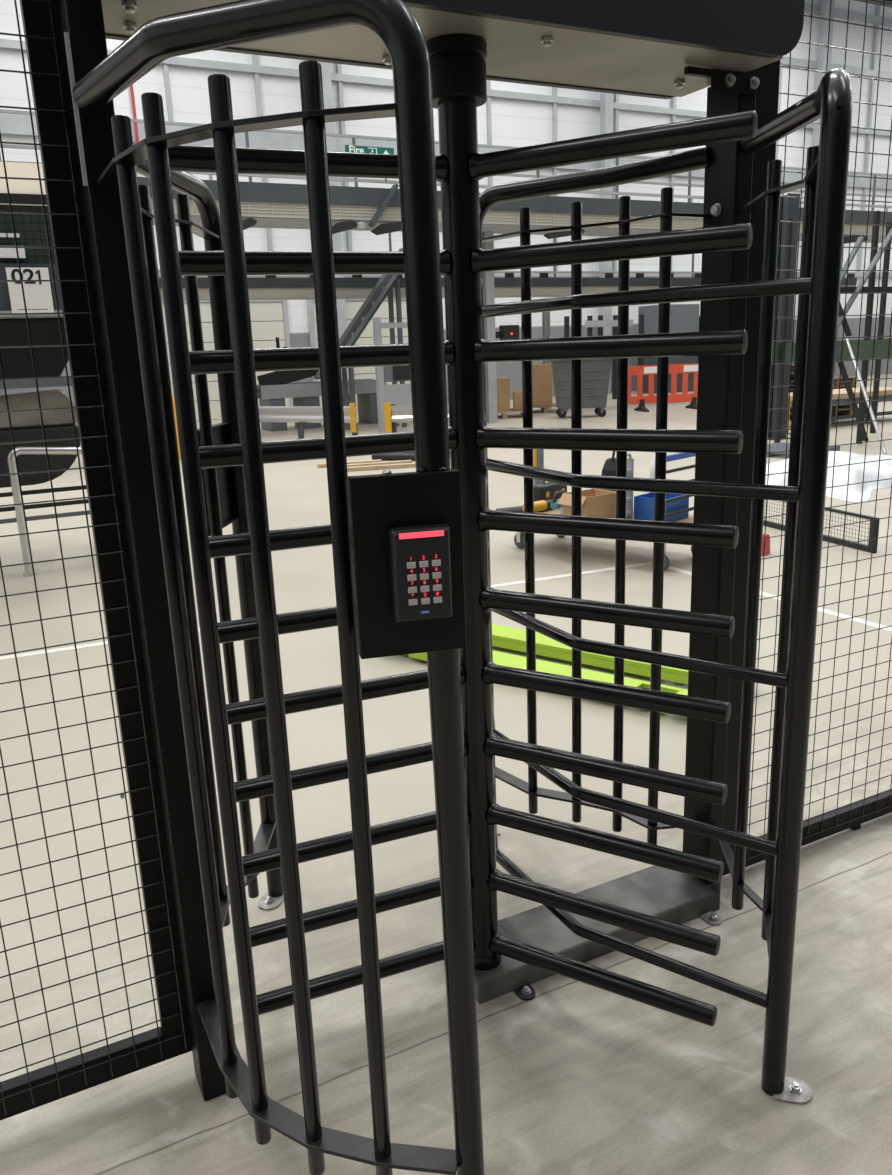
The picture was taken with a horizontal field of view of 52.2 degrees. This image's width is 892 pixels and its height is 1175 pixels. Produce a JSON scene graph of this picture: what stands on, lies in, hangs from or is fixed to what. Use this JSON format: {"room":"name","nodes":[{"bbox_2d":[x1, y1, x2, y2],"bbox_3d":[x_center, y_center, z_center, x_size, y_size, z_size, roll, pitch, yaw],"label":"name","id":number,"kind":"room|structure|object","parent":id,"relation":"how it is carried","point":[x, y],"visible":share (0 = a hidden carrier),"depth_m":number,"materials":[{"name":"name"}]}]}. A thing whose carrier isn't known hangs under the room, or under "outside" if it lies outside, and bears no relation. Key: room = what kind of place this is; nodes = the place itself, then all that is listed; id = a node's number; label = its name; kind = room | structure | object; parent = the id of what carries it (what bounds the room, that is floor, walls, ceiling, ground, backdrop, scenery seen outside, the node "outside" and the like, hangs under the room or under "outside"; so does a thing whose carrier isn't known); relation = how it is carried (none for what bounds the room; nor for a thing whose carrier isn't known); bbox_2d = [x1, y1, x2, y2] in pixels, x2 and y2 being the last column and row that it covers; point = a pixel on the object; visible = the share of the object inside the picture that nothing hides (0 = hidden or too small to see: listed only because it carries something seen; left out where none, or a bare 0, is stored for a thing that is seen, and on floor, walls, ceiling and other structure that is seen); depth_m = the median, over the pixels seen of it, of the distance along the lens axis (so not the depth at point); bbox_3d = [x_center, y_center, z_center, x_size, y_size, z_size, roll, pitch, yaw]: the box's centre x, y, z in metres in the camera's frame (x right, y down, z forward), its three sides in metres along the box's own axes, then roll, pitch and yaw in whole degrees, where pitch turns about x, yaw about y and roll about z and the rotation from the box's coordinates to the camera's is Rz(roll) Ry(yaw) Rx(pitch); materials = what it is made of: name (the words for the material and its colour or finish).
{"room":"warehouse","nodes":[
{"label":"warehouse","id":0,"kind":"room"},
{"bbox_2d":[130,84,138,142],"bbox_3d":[-7.188,-14.038,19.771,0.070,9.300,0.070,-9,16,-26],"label":"trim","id":1,"kind":"structure","parent":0,"point":[131,86],"depth_m":20.60,"materials":[{"name":"red paint"}]},
{"bbox_2d":[0,374,891,1174],"bbox_3d":[7.934,-2.549,14.980,54.000,0.200,28.300,-9,16,-26],"label":"floor","id":2,"kind":"structure","parent":0,"point":[577,1078],"depth_m":2.54,"materials":[{"name":"concrete"}]},
{"bbox_2d":[7,447,81,576],"bbox_3d":[-2.871,-0.595,6.823,0.690,0.952,0.088,-9,16,-26],"label":"barrier","id":3,"kind":"object","parent":2,"relation":"on","point":[11,462],"visible":0.46,"depth_m":6.67,"materials":[{"name":"silver metal"}]},
{"bbox_2d":[0,162,89,523],"bbox_3d":[-3.841,-1.524,6.681,2.374,2.890,0.930,-9,16,-26],"label":"machine","id":4,"kind":"object","parent":2,"relation":"on","point":[25,195],"visible":0.48,"depth_m":6.78,"materials":[{"name":"black metal"}]},
{"bbox_2d":[5,267,53,312],"bbox_3d":[-2.955,-2.108,6.465,0.276,0.315,0.006,-9,16,-26],"label":"number sign","id":5,"kind":"object","parent":4,"relation":"attached to","point":[38,295],"visible":0.84,"depth_m":6.46,"materials":[{"name":"white paint"}]},
{"bbox_2d":[0,0,191,1120],"bbox_3d":[-1.244,0.038,1.410,1.450,2.350,0.039,-9,16,-26],"label":"fence panel","id":6,"kind":"object","parent":2,"relation":"on","point":[19,1094],"visible":0.98,"depth_m":1.71,"materials":[{"name":"black metal"}]},
{"bbox_2d":[172,396,180,459],"bbox_3d":[-4.223,-2.487,14.185,0.120,0.980,0.120,-9,16,-26],"label":"bollard","id":7,"kind":"object","parent":2,"relation":"on","point":[172,396],"visible":0.17,"depth_m":14.14,"materials":[{"name":"yellow metal"}]},
{"bbox_2d":[258,403,357,438],"bbox_3d":[-2.741,-3.107,16.965,2.716,0.660,0.160,6,17,30],"label":"guardrail","id":8,"kind":"object","parent":2,"relation":"on","point":[299,414],"visible":0.82,"depth_m":16.88,"materials":[{"name":"silver metal"}]},
{"bbox_2d":[257,337,386,430],"bbox_3d":[-2.759,-4.489,19.600,2.831,2.000,0.875,-9,16,-26],"label":"conveyor","id":9,"kind":"object","parent":2,"relation":"on","point":[274,387],"visible":0.49,"depth_m":19.14,"materials":[{"name":"grey metal"}]},
{"bbox_2d":[0,562,651,659],"bbox_3d":[-1.355,0.232,5.322,6.306,0.002,0.060,-8,16,-22],"label":"floor line","id":10,"kind":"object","parent":2,"relation":"on","point":[646,563],"depth_m":5.98,"materials":[{"name":"paint"}]},
{"bbox_2d":[317,459,381,467],"bbox_3d":[-1.341,-1.730,12.710,0.900,0.050,0.120,-6,15,-15],"label":"timber","id":11,"kind":"object","parent":2,"relation":"on","point":[321,465],"visible":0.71,"depth_m":12.68,"materials":[{"name":"brown wood"}]},
{"bbox_2d":[314,248,406,429],"bbox_3d":[-1.532,-5.036,18.239,2.168,3.656,0.900,-9,16,-26],"label":"conveyor","id":12,"kind":"object","parent":2,"relation":"on","point":[384,286],"visible":0.49,"depth_m":18.14,"materials":[{"name":"grey metal"}]},
{"bbox_2d":[347,460,412,466],"bbox_3d":[-1.004,-1.686,12.494,1.100,0.050,0.120,-6,15,-16],"label":"timber","id":13,"kind":"object","parent":2,"relation":"on","point":[400,461],"visible":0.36,"depth_m":12.48,"materials":[{"name":"brown wood"}]},
{"bbox_2d":[347,463,415,471],"bbox_3d":[-0.799,-1.620,12.213,1.100,0.050,0.120,-5,15,-12],"label":"timber","id":14,"kind":"object","parent":2,"relation":"on","point":[402,465],"visible":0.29,"depth_m":12.15,"materials":[{"name":"brown wood"}]},
{"bbox_2d":[372,317,411,432],"bbox_3d":[-0.902,-4.135,17.679,0.960,2.150,0.120,-9,16,-26],"label":"support post","id":15,"kind":"object","parent":2,"relation":"on","point":[398,394],"visible":0.44,"depth_m":17.59,"materials":[{"name":"grey metal"}]},
{"bbox_2d":[372,453,414,460],"bbox_3d":[-0.519,-1.867,12.995,1.172,0.109,0.109,4,16,23],"label":"pipe","id":16,"kind":"object","parent":2,"relation":"on","point":[393,456],"visible":0.42,"depth_m":13.03,"materials":[{"name":"black metal"}]},
{"bbox_2d":[384,402,448,432],"bbox_3d":[-0.258,-2.947,15.995,1.636,0.660,0.160,-1,15,6],"label":"guardrail","id":17,"kind":"object","parent":2,"relation":"on","point":[393,413],"visible":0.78,"depth_m":15.98,"materials":[{"name":"silver metal"}]},
{"bbox_2d":[58,0,851,1174],"bbox_3d":[0.075,-0.204,1.948,1.459,2.450,1.372,-9,16,-26],"label":"turnstile","id":18,"kind":"object","parent":2,"relation":"on","point":[441,55],"visible":1,"depth_m":1.74,"materials":[{"name":"metal"}]},
{"bbox_2d":[388,524,452,622],"bbox_3d":[-0.032,-0.018,1.178,0.077,0.122,0.030,-5,15,-12],"label":"reader","id":19,"kind":"object","parent":18,"relation":"attached to","point":[420,558],"visible":1,"depth_m":1.17,"materials":[{"name":"black plastic"}]},
{"bbox_2d":[482,231,500,423],"bbox_3d":[0.876,-5.245,18.523,0.304,3.739,0.304,-9,16,-26],"label":"support post","id":20,"kind":"object","parent":2,"relation":"on","point":[488,277],"visible":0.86,"depth_m":18.54,"materials":[{"name":"grey metal"}]},
{"bbox_2d":[0,160,891,243],"bbox_3d":[3.967,-7.677,19.061,48.000,0.900,1.395,-9,16,-26],"label":"platform","id":21,"kind":"object","parent":20,"relation":"on","point":[263,202],"visible":0.5,"depth_m":16.18,"materials":[{"name":"grey metal"}]},
{"bbox_2d":[345,145,393,181],"bbox_3d":[-1.302,-7.281,15.630,0.900,0.540,0.042,-9,16,-26],"label":"exit sign","id":22,"kind":"object","parent":21,"relation":"attached to","point":[348,148],"visible":0.41,"depth_m":15.55,"materials":[{"name":"teal plastic"}]},
{"bbox_2d":[0,109,891,210],"bbox_3d":[3.653,-8.655,19.429,48.050,1.095,0.042,-9,16,-26],"label":"handrail","id":23,"kind":"object","parent":21,"relation":"on","point":[353,137],"visible":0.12,"depth_m":17.92,"materials":[{"name":"grey metal"}]},
{"bbox_2d":[150,198,885,234],"bbox_3d":[4.211,-7.473,18.631,48.000,0.224,0.035,-9,16,-26],"label":"cable tray","id":24,"kind":"object","parent":21,"relation":"on","point":[292,209],"depth_m":16.52,"materials":[{"name":"grey metal"}]},
{"bbox_2d":[495,325,518,339],"bbox_3d":[1.244,-5.180,18.631,0.510,0.370,0.196,-9,16,-26],"label":"control box","id":25,"kind":"object","parent":20,"relation":"attached to","point":[506,332],"visible":0.73,"depth_m":18.56,"materials":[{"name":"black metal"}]},
{"bbox_2d":[497,408,522,418],"bbox_3d":[1.314,-3.926,20.519,1.000,0.144,1.200,-2,15,2],"label":"pallet","id":26,"kind":"object","parent":2,"relation":"on","point":[504,414],"visible":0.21,"depth_m":19.95,"materials":[{"name":"brown wood"}]},
{"bbox_2d":[496,377,509,410],"bbox_3d":[1.209,-4.330,20.365,0.422,0.722,0.500,-2,15,2],"label":"cardboard box","id":27,"kind":"object","parent":26,"relation":"on","point":[503,383],"visible":0.56,"depth_m":20.12,"materials":[{"name":"brown cardboard"}]},
{"bbox_2d":[513,391,522,410],"bbox_3d":[1.697,-4.199,20.424,0.362,0.402,0.500,-2,15,2],"label":"cardboard box","id":28,"kind":"object","parent":26,"relation":"on","point":[517,395],"visible":0.54,"depth_m":20.20,"materials":[{"name":"brown cardboard"}]},
{"bbox_2d":[533,449,543,484],"bbox_3d":[1.018,-1.339,9.968,0.200,0.510,0.200,-9,16,-26],"label":"bollard","id":29,"kind":"object","parent":2,"relation":"on","point":[538,454],"visible":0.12,"depth_m":9.90,"materials":[{"name":"grey metal"}]},
{"bbox_2d":[542,311,552,408],"bbox_3d":[2.457,-5.694,22.255,0.224,2.600,0.224,-9,16,-26],"label":"support post","id":30,"kind":"object","parent":2,"relation":"on","point":[545,315],"visible":0.18,"depth_m":22.06,"materials":[{"name":"grey metal"}]},
{"bbox_2d":[409,624,687,715],"bbox_3d":[0.450,0.142,4.381,1.970,0.520,0.525,9,18,36],"label":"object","id":31,"kind":"object","parent":2,"relation":"on","point":[506,637],"visible":0.2,"depth_m":4.31,"materials":[{"name":"green paint"}]},
{"bbox_2d":[533,403,567,412],"bbox_3d":[2.354,-4.298,21.788,1.000,0.144,1.200,-2,15,2],"label":"pallet","id":32,"kind":"object","parent":2,"relation":"on","point":[544,409],"visible":0.16,"depth_m":21.21,"materials":[{"name":"brown wood"}]},
{"bbox_2d":[532,364,551,406],"bbox_3d":[2.179,-4.788,21.518,0.622,0.952,0.600,-2,15,2],"label":"cardboard box","id":33,"kind":"object","parent":32,"relation":"on","point":[541,373],"visible":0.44,"depth_m":21.22,"materials":[{"name":"brown cardboard"}]},
{"bbox_2d":[549,358,613,417],"bbox_3d":[2.891,-4.372,19.509,1.320,1.398,1.060,-1,15,3],"label":"wheelie bin","id":34,"kind":"object","parent":2,"relation":"on","point":[595,372],"visible":0.78,"depth_m":19.11,"materials":[{"name":"grey plastic"}]},
{"bbox_2d":[564,314,643,398],"bbox_3d":[4.364,-6.291,24.945,2.600,2.250,0.140,-9,16,-26],"label":"stand","id":35,"kind":"object","parent":2,"relation":"on","point":[600,323],"visible":0.43,"depth_m":24.78,"materials":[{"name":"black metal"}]},
{"bbox_2d":[514,453,694,570],"bbox_3d":[1.191,-0.639,6.736,0.620,0.779,1.460,-16,20,-42],"label":"trolley","id":36,"kind":"object","parent":2,"relation":"on","point":[519,539],"visible":0.24,"depth_m":6.30,"materials":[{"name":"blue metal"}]},
{"bbox_2d":[496,506,535,512],"bbox_3d":[0.477,-0.562,6.734,0.440,0.090,0.158,-2,15,0],"label":"grinder","id":37,"kind":"object","parent":36,"relation":"on","point":[516,508],"visible":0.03,"depth_m":6.69,"materials":[{"name":"grey metal"}]},
{"bbox_2d":[522,500,552,511],"bbox_3d":[0.686,-0.577,6.697,0.350,0.122,0.080,-15,19,-39],"label":"drill","id":38,"kind":"object","parent":36,"relation":"on","point":[540,505],"visible":0.35,"depth_m":6.67,"materials":[{"name":"yellow plastic"}]},
{"bbox_2d":[534,481,566,511],"bbox_3d":[0.795,-0.727,7.013,0.124,0.244,0.340,11,20,42],"label":"tool case","id":39,"kind":"object","parent":36,"relation":"on","point":[543,491],"visible":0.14,"depth_m":6.91,"materials":[{"name":"black plastic"}]},
{"bbox_2d":[551,490,565,514],"bbox_3d":[0.841,-0.614,6.664,0.070,0.198,0.233,8,18,33],"label":"jigsaw","id":40,"kind":"object","parent":36,"relation":"on","point":[554,505],"visible":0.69,"depth_m":6.58,"materials":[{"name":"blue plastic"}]},
{"bbox_2d":[558,489,615,517],"bbox_3d":[1.041,-0.590,6.553,0.403,0.192,0.260,-11,17,-31],"label":"cardboard box","id":41,"kind":"object","parent":36,"relation":"on","point":[595,502],"visible":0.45,"depth_m":6.47,"materials":[{"name":"brown cardboard"}]},
{"bbox_2d":[601,451,615,491],"bbox_3d":[1.265,-0.806,6.758,0.220,0.490,0.160,-16,20,-42],"label":"tool bag","id":42,"kind":"object","parent":36,"relation":"on","point":[609,468],"visible":0.18,"depth_m":6.69,"materials":[{"name":"black fabric"}]},
{"bbox_2d":[626,453,633,518],"bbox_3d":[1.261,-0.698,6.366,0.060,0.480,0.124,11,20,42],"label":"step","id":43,"kind":"structure","parent":36,"relation":"on","point":[630,461],"depth_m":6.38,"materials":[{"name":"grey metal"}]},
{"bbox_2d":[649,456,654,492],"bbox_3d":[1.552,-0.806,6.678,0.114,0.510,0.114,-9,16,-26],"label":"spray bottle","id":44,"kind":"object","parent":36,"relation":"on","point":[652,465],"visible":0.12,"depth_m":6.63,"materials":[{"name":"white paint"}]},
{"bbox_2d":[634,492,688,521],"bbox_3d":[1.529,-0.572,6.459,0.300,0.170,0.260,-16,20,-42],"label":"plastic crate","id":45,"kind":"object","parent":36,"relation":"on","point":[644,503],"visible":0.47,"depth_m":6.39,"materials":[{"name":"blue plastic"}]},
{"bbox_2d":[628,363,697,411],"bbox_3d":[5.032,-4.532,20.601,2.000,1.000,0.720,-4,15,-8],"label":"barrier","id":46,"kind":"object","parent":2,"relation":"on","point":[650,370],"visible":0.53,"depth_m":20.55,"materials":[{"name":"red plastic"}]},
{"bbox_2d":[637,304,699,393],"bbox_3d":[7.066,-7.290,27.772,2.250,2.550,1.000,-9,16,-26],"label":"tall cabinet","id":47,"kind":"object","parent":2,"relation":"on","point":[683,317],"visible":0.2,"depth_m":27.17,"materials":[{"name":"metal"}]},
{"bbox_2d":[762,534,769,555],"bbox_3d":[2.305,-0.312,6.571,0.040,0.150,0.119,10,19,39],"label":"wedge","id":48,"kind":"object","parent":2,"relation":"on","point":[767,540],"visible":0.61,"depth_m":6.54,"materials":[{"name":"red"}]},
{"bbox_2d":[668,566,891,631],"bbox_3d":[2.509,0.291,4.535,0.060,0.002,4.400,-10,16,-26],"label":"floor line","id":49,"kind":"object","parent":2,"relation":"on","point":[826,611],"depth_m":5.12,"materials":[{"name":"paint"}]},
{"bbox_2d":[768,193,799,439],"bbox_3d":[5.011,-3.992,13.608,0.384,3.500,0.384,-9,16,-26],"label":"support post","id":50,"kind":"object","parent":2,"relation":"on","point":[791,206],"visible":0.55,"depth_m":13.52,"materials":[{"name":"grey metal"}]},
{"bbox_2d":[786,397,790,434],"bbox_3d":[5.415,-2.762,14.582,0.260,0.600,0.260,-9,16,-26],"label":"bollard","id":51,"kind":"object","parent":2,"relation":"on","point":[790,397],"visible":0.12,"depth_m":14.53,"materials":[{"name":"yellow metal"}]},
{"bbox_2d":[767,442,839,456],"bbox_3d":[4.594,-1.837,12.198,1.000,0.080,0.900,-13,18,-37],"label":"pallet","id":52,"kind":"object","parent":2,"relation":"on","point":[780,446],"visible":0.3,"depth_m":12.10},
{"bbox_2d":[722,0,891,875],"bbox_3d":[1.514,-0.411,2.723,1.775,2.350,0.039,-9,16,-26],"label":"fence panel","id":53,"kind":"object","parent":2,"relation":"on","point":[852,815],"visible":0.29,"depth_m":2.43,"materials":[{"name":"black metal"}]},
{"bbox_2d":[763,500,879,553],"bbox_3d":[2.770,-0.567,7.272,0.033,0.255,1.760,-7,15,-18],"label":"guard","id":54,"kind":"object","parent":2,"relation":"on","point":[863,547],"visible":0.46,"depth_m":6.71,"materials":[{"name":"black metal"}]},
{"bbox_2d":[765,451,891,501],"bbox_3d":[4.197,-1.325,9.956,1.698,0.249,2.808,11,20,42],"label":"sheet","id":55,"kind":"object","parent":2,"relation":"on","point":[841,457],"visible":0.55,"depth_m":9.27,"materials":[{"name":"white plastic"}]},
{"bbox_2d":[772,211,891,443],"bbox_3d":[6.048,-3.695,13.113,3.432,3.100,1.068,-9,16,-26],"label":"frame","id":56,"kind":"object","parent":2,"relation":"on","point":[783,350],"visible":0.46,"depth_m":12.69,"materials":[{"name":"black metal"}]},
{"bbox_2d":[834,244,843,376],"bbox_3d":[9.712,-6.712,22.833,0.304,3.739,0.304,-9,16,-26],"label":"support post","id":57,"kind":"object","parent":2,"relation":"on","point":[843,244],"visible":0.02,"depth_m":22.64,"materials":[{"name":"grey metal"}]},
{"bbox_2d":[790,387,891,423],"bbox_3d":[6.924,-3.164,15.975,2.750,0.560,1.000,-9,16,-26],"label":"work table","id":58,"kind":"object","parent":2,"relation":"on","point":[843,397],"visible":0.18,"depth_m":15.66,"materials":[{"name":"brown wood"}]},
{"bbox_2d":[836,408,852,415],"bbox_3d":[7.114,-3.421,17.748,1.000,0.144,1.200,-9,16,-26],"label":"pallet","id":59,"kind":"object","parent":2,"relation":"on","point":[841,411],"visible":0.09,"depth_m":17.45,"materials":[{"name":"brown wood"}]},
{"bbox_2d":[836,405,851,409],"bbox_3d":[7.109,-3.561,17.711,1.000,0.144,1.200,-9,16,-23],"label":"pallet","id":60,"kind":"object","parent":59,"relation":"on","point":[840,406],"visible":0.02,"depth_m":17.45,"materials":[{"name":"brown wood"}]},
{"bbox_3d":[7.103,-3.701,17.674,1.000,0.144,1.200,-9,16,-26],"label":"pallet","id":61,"kind":"object","parent":60,"relation":"on","visible":0},
{"bbox_2d":[833,385,854,388],"bbox_3d":[7.098,-3.842,17.637,1.000,0.144,1.200,-9,16,-23],"label":"pallet","id":62,"kind":"object","parent":61,"relation":"on","point":[841,386],"visible":0.11,"depth_m":17.23,"materials":[{"name":"brown wood"}]},
{"bbox_2d":[833,377,856,385],"bbox_3d":[7.093,-3.982,17.601,1.000,0.144,1.200,-9,16,-26],"label":"pallet","id":63,"kind":"object","parent":62,"relation":"on","point":[836,379],"visible":0.12,"depth_m":17.26,"materials":[{"name":"brown wood"}]},
{"bbox_2d":[845,339,886,453],"bbox_3d":[5.506,-2.528,11.940,0.044,1.464,0.973,-6,15,-13],"label":"leaning pole","id":64,"kind":"object","parent":2,"relation":"on","point":[846,340],"visible":0.82,"depth_m":11.92,"materials":[{"name":"silver metal"}]},
{"bbox_2d":[0,0,891,425],"bbox_3d":[1.262,-12.824,25.162,54.000,15.000,0.300,-9,16,-26],"label":"wall","id":65,"kind":"structure","parent":0,"point":[515,123],"depth_m":25.58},
{"bbox_2d":[162,64,173,121],"bbox_3d":[-6.535,-13.224,20.715,0.100,11.400,0.096,-9,16,-26],"label":"trim","id":66,"kind":"structure","parent":65,"relation":"attached to","point":[165,66],"depth_m":21.13,"materials":[{"name":"metal"}]},
{"bbox_2d":[162,300,293,420],"bbox_3d":[-5.914,-5.730,22.857,4.190,2.980,0.098,-9,16,-26],"label":"door","id":67,"kind":"structure","parent":65,"relation":"in","point":[275,312],"depth_m":23.17,"materials":[{"name":"metal"}]},
{"bbox_2d":[252,54,272,250],"bbox_3d":[-4.623,-13.541,21.647,0.100,11.400,0.096,-9,16,-26],"label":"trim","id":68,"kind":"structure","parent":65,"relation":"attached to","point":[254,57],"depth_m":22.07,"materials":[{"name":"metal"}]},
{"bbox_2d":[316,61,348,379],"bbox_3d":[-2.990,-11.998,22.628,0.280,15.000,0.255,-9,16,-26],"label":"trim","id":69,"kind":"structure","parent":65,"relation":"attached to","point":[326,67],"depth_m":22.77,"materials":[{"name":"metal"}]},
{"bbox_2d":[336,64,351,250],"bbox_3d":[-2.712,-13.858,22.579,0.100,11.400,0.096,-9,16,-26],"label":"trim","id":70,"kind":"structure","parent":65,"relation":"attached to","point":[338,66],"depth_m":23.07,"materials":[{"name":"metal"}]},
{"bbox_2d":[307,299,410,409],"bbox_3d":[-2.091,-6.364,24.721,3.290,2.980,0.098,-9,16,-26],"label":"door","id":71,"kind":"structure","parent":65,"relation":"in","point":[352,306],"depth_m":24.60,"materials":[{"name":"metal"}]},
{"bbox_2d":[0,113,891,189],"bbox_3d":[1.395,-11.927,25.193,54.000,0.400,0.138,-9,16,-26],"label":"steel beam","id":72,"kind":"structure","parent":65,"relation":"attached to","point":[10,124],"depth_m":22.57,"materials":[{"name":"metal"}]},
{"bbox_2d":[0,39,891,136],"bbox_3d":[1.337,-13.455,24.793,54.000,0.160,0.138,-9,16,-26],"label":"trim","id":73,"kind":"structure","parent":65,"relation":"attached to","point":[8,44],"depth_m":23.27,"materials":[{"name":"metal"}]},
{"bbox_2d":[486,80,493,243],"bbox_3d":[1.110,-14.492,24.444,0.100,11.400,0.096,-9,16,-26],"label":"trim","id":74,"kind":"structure","parent":65,"relation":"attached to","point":[488,101],"depth_m":24.87,"materials":[{"name":"metal"}]},
{"bbox_2d":[158,269,891,276],"bbox_3d":[1.509,-8.960,25.971,54.000,0.160,0.138,-9,16,-26],"label":"trim","id":75,"kind":"structure","parent":65,"relation":"attached to","point":[858,274],"depth_m":26.96,"materials":[{"name":"metal"}]},
{"bbox_2d":[175,214,885,235],"bbox_3d":[1.457,-10.313,25.616,54.000,0.140,0.138,-9,16,-26],"label":"trim","id":76,"kind":"structure","parent":65,"relation":"attached to","point":[175,214],"depth_m":25.89,"materials":[{"name":"metal"}]},
{"bbox_2d":[552,87,557,270],"bbox_3d":[3.021,-14.810,25.376,0.100,11.400,0.096,-9,16,-26],"label":"trim","id":77,"kind":"structure","parent":65,"relation":"attached to","point":[554,89],"depth_m":25.78,"materials":[{"name":"metal"}]},
{"bbox_2d":[599,92,613,393],"bbox_3d":[4.655,-13.267,26.357,0.280,15.000,0.255,-9,16,-26],"label":"trim","id":78,"kind":"structure","parent":65,"relation":"attached to","point":[606,99],"depth_m":26.50,"materials":[{"name":"metal"}]},
{"bbox_2d":[612,94,618,270],"bbox_3d":[4.933,-15.127,26.309,0.100,11.400,0.096,-9,16,-26],"label":"trim","id":79,"kind":"structure","parent":65,"relation":"attached to","point":[616,96],"depth_m":26.67,"materials":[{"name":"metal"}]},
{"bbox_2d":[669,97,675,270],"bbox_3d":[6.844,-15.444,27.241,0.100,11.400,0.096,-9,16,-26],"label":"trim","id":80,"kind":"structure","parent":65,"relation":"attached to","point":[673,100],"depth_m":27.57,"materials":[{"name":"metal"}]},
{"bbox_2d":[775,64,782,158],"bbox_3d":[10.666,-16.078,29.106,0.100,11.400,0.096,-9,16,-26],"label":"trim","id":81,"kind":"structure","parent":65,"relation":"attached to","point":[780,79],"depth_m":29.16,"materials":[{"name":"metal"}]},
{"bbox_2d":[812,0,832,145],"bbox_3d":[12.300,-14.536,30.086,0.280,15.000,0.255,-9,16,-26],"label":"trim","id":82,"kind":"structure","parent":65,"relation":"attached to","point":[824,4],"depth_m":29.26,"materials":[{"name":"metal"}]},
{"bbox_2d":[829,0,834,62],"bbox_3d":[12.578,-16.395,30.038,0.100,11.400,0.096,-9,16,-26],"label":"trim","id":83,"kind":"structure","parent":65,"relation":"attached to","point":[833,0],"depth_m":29.57,"materials":[{"name":"metal"}]},
{"bbox_2d":[780,56,891,79],"bbox_3d":[1.271,-15.195,24.337,54.000,0.200,0.138,-9,16,-26],"label":"trim","id":84,"kind":"structure","parent":65,"relation":"attached to","point":[795,62],"depth_m":30.06,"materials":[{"name":"metal"}]},
{"bbox_2d":[804,3,891,26],"bbox_3d":[1.212,-16.741,23.932,54.000,0.200,0.138,-9,16,-26],"label":"trim","id":85,"kind":"structure","parent":65,"relation":"attached to","point":[838,13],"depth_m":29.80,"materials":[{"name":"metal"}]},
{"bbox_2d":[856,5,879,271],"bbox_3d":[14.489,-16.712,30.970,0.100,11.400,0.096,-9,16,-26],"label":"trim","id":86,"kind":"structure","parent":65,"relation":"attached to","point":[876,31],"depth_m":31.09,"materials":[{"name":"metal"}]},
{"bbox_2d":[158,233,856,300],"bbox_3d":[0.748,-7.528,19.947,23.000,2.200,0.835,-9,16,-26],"label":"conveyor","id":87,"kind":"object","parent":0,"point":[270,287],"visible":0.25,"depth_m":19.39,"materials":[{"name":"grey metal"}]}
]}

